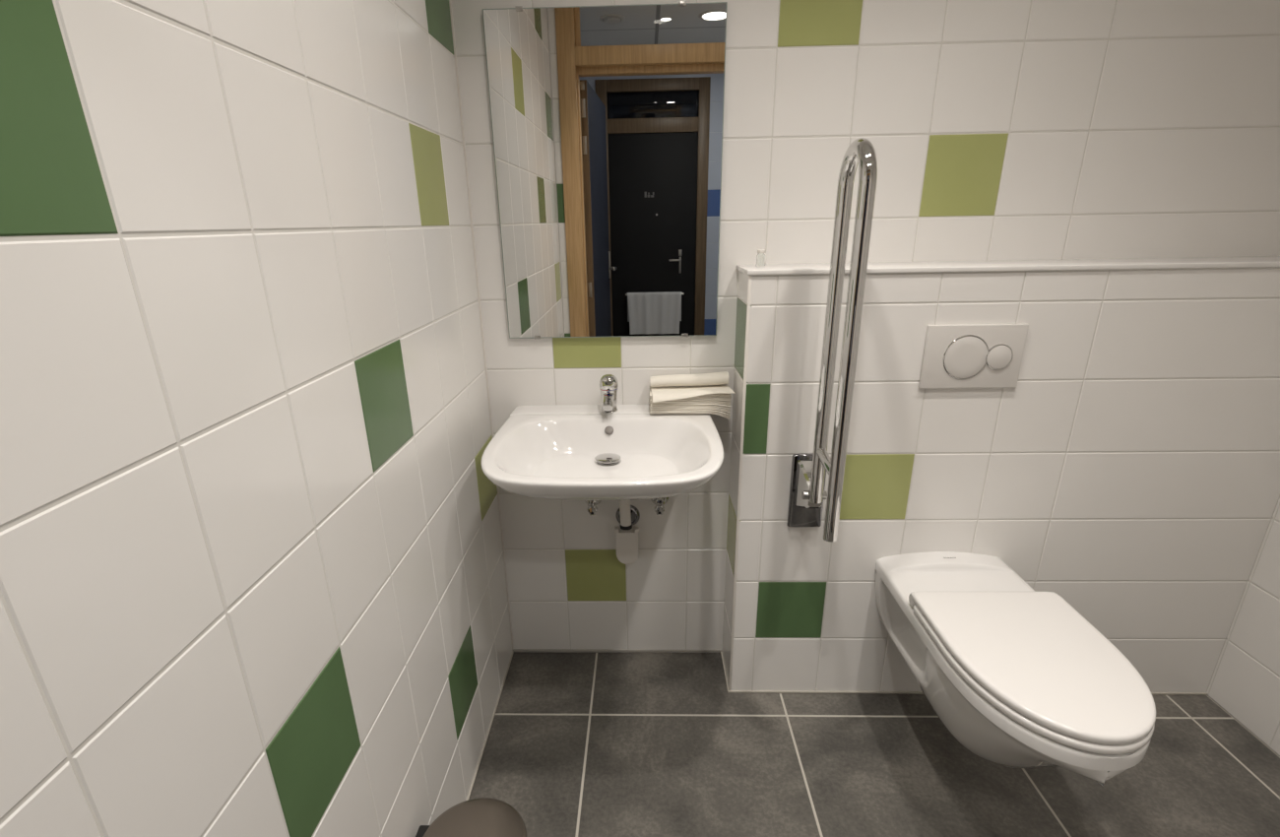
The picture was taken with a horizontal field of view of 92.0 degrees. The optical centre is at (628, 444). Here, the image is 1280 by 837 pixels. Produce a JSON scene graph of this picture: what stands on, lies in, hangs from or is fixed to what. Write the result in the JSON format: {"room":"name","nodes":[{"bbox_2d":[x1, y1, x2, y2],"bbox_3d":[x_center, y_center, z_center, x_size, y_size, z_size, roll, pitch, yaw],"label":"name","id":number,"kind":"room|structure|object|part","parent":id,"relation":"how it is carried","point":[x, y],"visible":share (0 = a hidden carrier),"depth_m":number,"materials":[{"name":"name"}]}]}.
{"room":"public restroom","nodes":[
{"label":"public restroom","id":0,"kind":"room"},
{"bbox_2d":[0,0,512,836],"bbox_3d":[-0.457,-0.140,0.877,0.020,2.500,1.825,0,20,2],"label":"wall","id":1,"kind":"structure","parent":0,"point":[253,582],"depth_m":0.71,"materials":[{"name":"white tile"}]},
{"bbox_2d":[466,650,513,800],"bbox_3d":[-0.424,1.034,1.299,0.004,0.006,1.820,0,20,2],"label":"baseboard","id":2,"kind":"structure","parent":1,"relation":"attached to","point":[468,799],"depth_m":1.82,"materials":[{"name":"beige tile"}]},
{"bbox_2d":[722,270,756,684],"bbox_3d":[0.322,0.151,1.830,0.020,1.278,0.193,0,20,2],"label":"wall","id":3,"kind":"structure","parent":0,"point":[742,279],"depth_m":1.80,"materials":[{"name":"white tile"}]},
{"bbox_2d":[728,275,751,690],"bbox_3d":[0.312,0.180,1.740,0.008,1.271,0.008,0,20,2],"label":"trim","id":4,"kind":"structure","parent":3,"relation":"attached to","point":[749,277],"depth_m":1.70,"materials":[{"name":"white plastic"}]},
{"bbox_2d":[450,0,1279,651],"bbox_3d":[0.675,-0.462,1.711,2.200,2.500,0.020,0,20,2],"label":"wall","id":5,"kind":"structure","parent":0,"point":[997,130],"depth_m":1.60,"materials":[{"name":"white tile"}]},
{"bbox_2d":[448,0,513,648],"bbox_3d":[-0.423,-0.456,1.731,0.006,2.488,0.006,0,20,2],"label":"trim","id":6,"kind":"structure","parent":5,"relation":"attached to","point":[450,2],"depth_m":1.72,"materials":[{"name":"white plastic"}]},
{"bbox_2d":[584,500,601,514],"bbox_3d":[-0.112,0.129,1.898,0.058,0.168,0.072,0,20,2],"label":"angle valve","id":7,"kind":"object","parent":5,"relation":"attached to","point":[592,509],"visible":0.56,"depth_m":1.89,"materials":[{"name":"silver metal"}]},
{"bbox_3d":[-0.110,0.200,1.899,0.033,0.034,0.023,0,20,2],"label":"handle","id":8,"kind":"part","parent":7,"relation":"part of","materials":[{"name":"silver metal"}]},
{"bbox_2d":[481,403,723,500],"bbox_3d":[-0.057,0.058,1.601,0.588,0.166,0.579,0,20,2],"label":"basin","id":9,"kind":"object","parent":5,"relation":"attached to","point":[561,452],"visible":0.96,"depth_m":1.65,"materials":[{"name":"white ceramic"}]},
{"bbox_2d":[599,374,618,413],"bbox_3d":[-0.056,-0.139,1.742,0.054,0.107,0.106,0,20,2],"label":"mixer tap","id":10,"kind":"object","parent":9,"relation":"on","point":[608,384],"visible":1,"depth_m":1.74,"materials":[{"name":"silver metal"}]},
{"bbox_3d":[-0.056,-0.122,1.731,0.033,0.039,0.074,0,20,2],"label":"spout","id":11,"kind":"part","parent":10,"relation":"part of","materials":[{"name":"silver metal"}]},
{"bbox_3d":[-0.056,-0.166,1.721,0.041,0.018,0.061,0,20,2],"label":"lever","id":12,"kind":"part","parent":10,"relation":"part of","materials":[{"name":"silver metal"}]},
{"bbox_2d":[614,500,639,564],"bbox_3d":[-0.004,0.215,1.916,0.080,0.362,0.092,0,20,2],"label":"trap","id":13,"kind":"object","parent":9,"relation":"attached to","point":[627,515],"visible":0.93,"depth_m":1.95,"materials":[{"name":"white plastic"}]},
{"bbox_2d":[649,409,729,419],"bbox_3d":[0.176,-0.095,1.788,0.225,0.023,0.101,0,20,2],"label":"paper towel","id":14,"kind":"object","parent":9,"relation":"on","point":[650,410],"visible":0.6,"depth_m":1.74,"materials":[{"name":"white paper"}]},
{"bbox_2d":[650,411,730,418],"bbox_3d":[0.177,-0.099,1.786,0.225,0.021,0.103,0,20,2],"label":"paper towel","id":15,"kind":"object","parent":14,"relation":"on","point":[651,412],"visible":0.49,"depth_m":1.74,"materials":[{"name":"white paper"}]},
{"bbox_2d":[650,409,730,416],"bbox_3d":[0.177,-0.104,1.784,0.225,0.019,0.102,0,20,2],"label":"paper towel","id":16,"kind":"object","parent":15,"relation":"on","point":[717,411],"visible":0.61,"depth_m":1.74,"materials":[{"name":"white paper"}]},
{"bbox_2d":[649,407,730,413],"bbox_3d":[0.176,-0.110,1.782,0.225,0.016,0.102,0,20,2],"label":"paper towel","id":17,"kind":"object","parent":16,"relation":"on","point":[657,408],"visible":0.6,"depth_m":1.74,"materials":[{"name":"white paper"}]},
{"bbox_2d":[649,406,730,411],"bbox_3d":[0.176,-0.115,1.781,0.225,0.014,0.100,0,20,2],"label":"paper towel","id":18,"kind":"object","parent":17,"relation":"on","point":[656,407],"visible":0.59,"depth_m":1.73,"materials":[{"name":"white paper"}]},
{"bbox_2d":[649,402,730,409],"bbox_3d":[0.176,-0.119,1.779,0.225,0.012,0.101,0,20,2],"label":"paper towel","id":19,"kind":"object","parent":18,"relation":"on","point":[724,407],"visible":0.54,"depth_m":1.73,"materials":[{"name":"white paper"}]},
{"bbox_2d":[650,403,731,407],"bbox_3d":[0.177,-0.125,1.777,0.225,0.011,0.102,0,20,2],"label":"paper towel","id":20,"kind":"object","parent":19,"relation":"on","point":[730,406],"visible":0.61,"depth_m":1.73,"materials":[{"name":"white paper"}]},
{"bbox_2d":[650,402,730,404],"bbox_3d":[0.176,-0.129,1.776,0.225,0.009,0.100,0,20,2],"label":"paper towel","id":21,"kind":"object","parent":20,"relation":"on","point":[651,403],"visible":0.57,"depth_m":1.73,"materials":[{"name":"white paper"}]},
{"bbox_2d":[649,400,730,403],"bbox_3d":[0.175,-0.133,1.774,0.225,0.007,0.101,0,20,2],"label":"paper towel","id":22,"kind":"object","parent":21,"relation":"on","point":[650,401],"visible":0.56,"depth_m":1.73,"materials":[{"name":"white paper"}]},
{"bbox_2d":[649,396,730,400],"bbox_3d":[0.175,-0.139,1.772,0.225,0.006,0.102,0,20,2],"label":"paper towel","id":23,"kind":"object","parent":22,"relation":"on","point":[650,397],"visible":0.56,"depth_m":1.73,"materials":[{"name":"white paper"}]},
{"bbox_2d":[650,396,731,399],"bbox_3d":[0.177,-0.143,1.771,0.225,0.005,0.100,0,20,2],"label":"paper towel","id":24,"kind":"object","parent":23,"relation":"on","point":[717,397],"visible":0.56,"depth_m":1.72,"materials":[{"name":"white paper"}]},
{"bbox_2d":[650,395,731,397],"bbox_3d":[0.177,-0.148,1.768,0.225,0.004,0.102,0,20,2],"label":"paper towel","id":25,"kind":"object","parent":24,"relation":"on","point":[696,396],"visible":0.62,"depth_m":1.72,"materials":[{"name":"white paper"}]},
{"bbox_2d":[649,385,731,396],"bbox_3d":[0.175,-0.152,1.768,0.225,0.004,0.100,0,20,2],"label":"paper towel","id":26,"kind":"object","parent":25,"relation":"on","point":[651,394],"visible":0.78,"depth_m":1.80,"materials":[{"name":"white paper"}]},
{"bbox_2d":[650,385,735,402],"bbox_3d":[0.181,-0.142,1.738,0.231,0.025,0.083,0,20,2],"label":"paper towel","id":27,"kind":"object","parent":26,"relation":"on","point":[659,394],"visible":1,"depth_m":1.73,"materials":[{"name":"white paper"}]},
{"bbox_2d":[650,371,728,386],"bbox_3d":[0.175,-0.187,1.773,0.221,0.041,0.057,0,20,2],"label":"paper towel","id":28,"kind":"object","parent":27,"relation":"on","point":[714,378],"visible":1,"depth_m":1.75,"materials":[{"name":"white paper"}]},
{"bbox_2d":[482,0,727,339],"bbox_3d":[-0.051,-0.684,1.631,0.593,0.807,0.016,0,20,2],"label":"mirror","id":29,"kind":"object","parent":5,"relation":"attached to","point":[608,121],"visible":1,"depth_m":1.61,"materials":[{"name":"silver glass"}]},
{"bbox_2d":[512,648,722,652],"bbox_3d":[-0.039,0.718,2.145,0.728,0.011,0.005,0,20,2],"label":"baseboard","id":30,"kind":"structure","parent":5,"relation":"attached to","point":[514,650],"depth_m":2.14,"materials":[{"name":"grey tile"}]},
{"bbox_2d":[650,496,669,514],"bbox_3d":[0.098,0.128,1.892,0.058,0.168,0.072,0,20,2],"label":"angle valve","id":31,"kind":"object","parent":5,"relation":"attached to","point":[659,508],"visible":0.58,"depth_m":1.89,"materials":[{"name":"silver metal"}]},
{"bbox_3d":[0.096,0.199,1.892,0.033,0.034,0.023,0,20,2],"label":"handle","id":32,"kind":"part","parent":31,"relation":"part of","materials":[{"name":"silver metal"}]},
{"bbox_2d":[469,651,1279,836],"bbox_3d":[0.674,1.037,1.273,2.200,0.020,1.825,0,20,2],"label":"floor","id":33,"kind":"structure","parent":0,"point":[579,744],"depth_m":1.67,"materials":[{"name":"grey tile"}]},
{"bbox_2d":[415,797,526,836],"bbox_3d":[-0.301,0.899,1.239,0.211,0.295,0.218,-18,26,-39],"label":"pedal bin","id":34,"kind":"object","parent":33,"relation":"on","point":[481,816],"visible":1,"depth_m":1.23,"materials":[{"name":"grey metal"}]},
{"bbox_2d":[730,266,1279,692],"bbox_3d":[1.045,0.175,1.727,1.472,1.278,0.020,0,20,2],"label":"wall","id":35,"kind":"structure","parent":0,"point":[1128,474],"depth_m":1.67,"materials":[{"name":"white tile"}]},
{"bbox_2d":[786,137,877,542],"bbox_3d":[0.485,-0.183,1.466,0.094,0.973,0.255,0,20,2],"label":"grab bar","id":36,"kind":"object","parent":35,"relation":"attached to","point":[807,493],"visible":1,"depth_m":1.40,"materials":[{"name":"silver metal"}]},
{"bbox_3d":[0.495,0.130,1.708,0.094,0.220,0.013,0,20,2],"label":"wall plate","id":37,"kind":"part","parent":36,"relation":"part of","materials":[{"name":"silver metal"}]},
{"bbox_2d":[720,651,1208,695],"bbox_3d":[1.055,0.745,2.020,1.476,0.007,0.193,0,20,2],"label":"baseboard","id":38,"kind":"structure","parent":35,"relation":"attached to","point":[729,691],"depth_m":1.94,"materials":[{"name":"beige tile"}]},
{"bbox_2d":[918,323,1028,388],"bbox_3d":[0.876,-0.222,1.569,0.246,0.163,0.015,0,20,2],"label":"flush plate","id":39,"kind":"object","parent":35,"relation":"attached to","point":[967,355],"visible":1,"depth_m":1.56,"materials":[{"name":"white plastic"}]},
{"bbox_2d":[736,256,1279,275],"bbox_3d":[1.033,-0.460,1.586,1.478,0.013,0.199,0,20,2],"label":"trim ledge","id":40,"kind":"object","parent":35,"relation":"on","point":[1255,261],"visible":1,"depth_m":1.51,"materials":[{"name":"white tile"}]},
{"bbox_2d":[756,249,765,266],"bbox_3d":[0.346,-0.486,1.611,0.023,0.042,0.023,0,20,2],"label":"vial","id":41,"kind":"object","parent":40,"relation":"on","point":[760,257],"visible":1,"depth_m":1.60,"materials":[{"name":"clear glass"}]},
{"bbox_2d":[875,551,1155,786],"bbox_3d":[0.890,0.581,1.495,0.363,0.369,0.700,0,20,2],"label":"toilet","id":42,"kind":"object","parent":35,"relation":"attached to","point":[1014,672],"visible":1,"depth_m":1.33,"materials":[{"name":"white ceramic"}]},
{"bbox_3d":[0.884,0.479,1.329,0.363,0.018,0.454,0,20,2],"label":"seat","id":43,"kind":"part","parent":42,"relation":"part of","materials":[{"name":"white plastic"}]},
{"bbox_3d":[0.884,0.455,1.332,0.359,0.022,0.470,0,20,2],"label":"lid","id":44,"kind":"part","parent":42,"relation":"part of","materials":[{"name":"white plastic"}]},
{"bbox_2d":[1206,497,1279,755],"bbox_3d":[1.762,-0.156,0.811,0.020,2.500,1.825,0,20,2],"label":"wall","id":45,"kind":"structure","parent":0,"point":[1245,681],"depth_m":1.75,"materials":[{"name":"white tile"}]}
]}

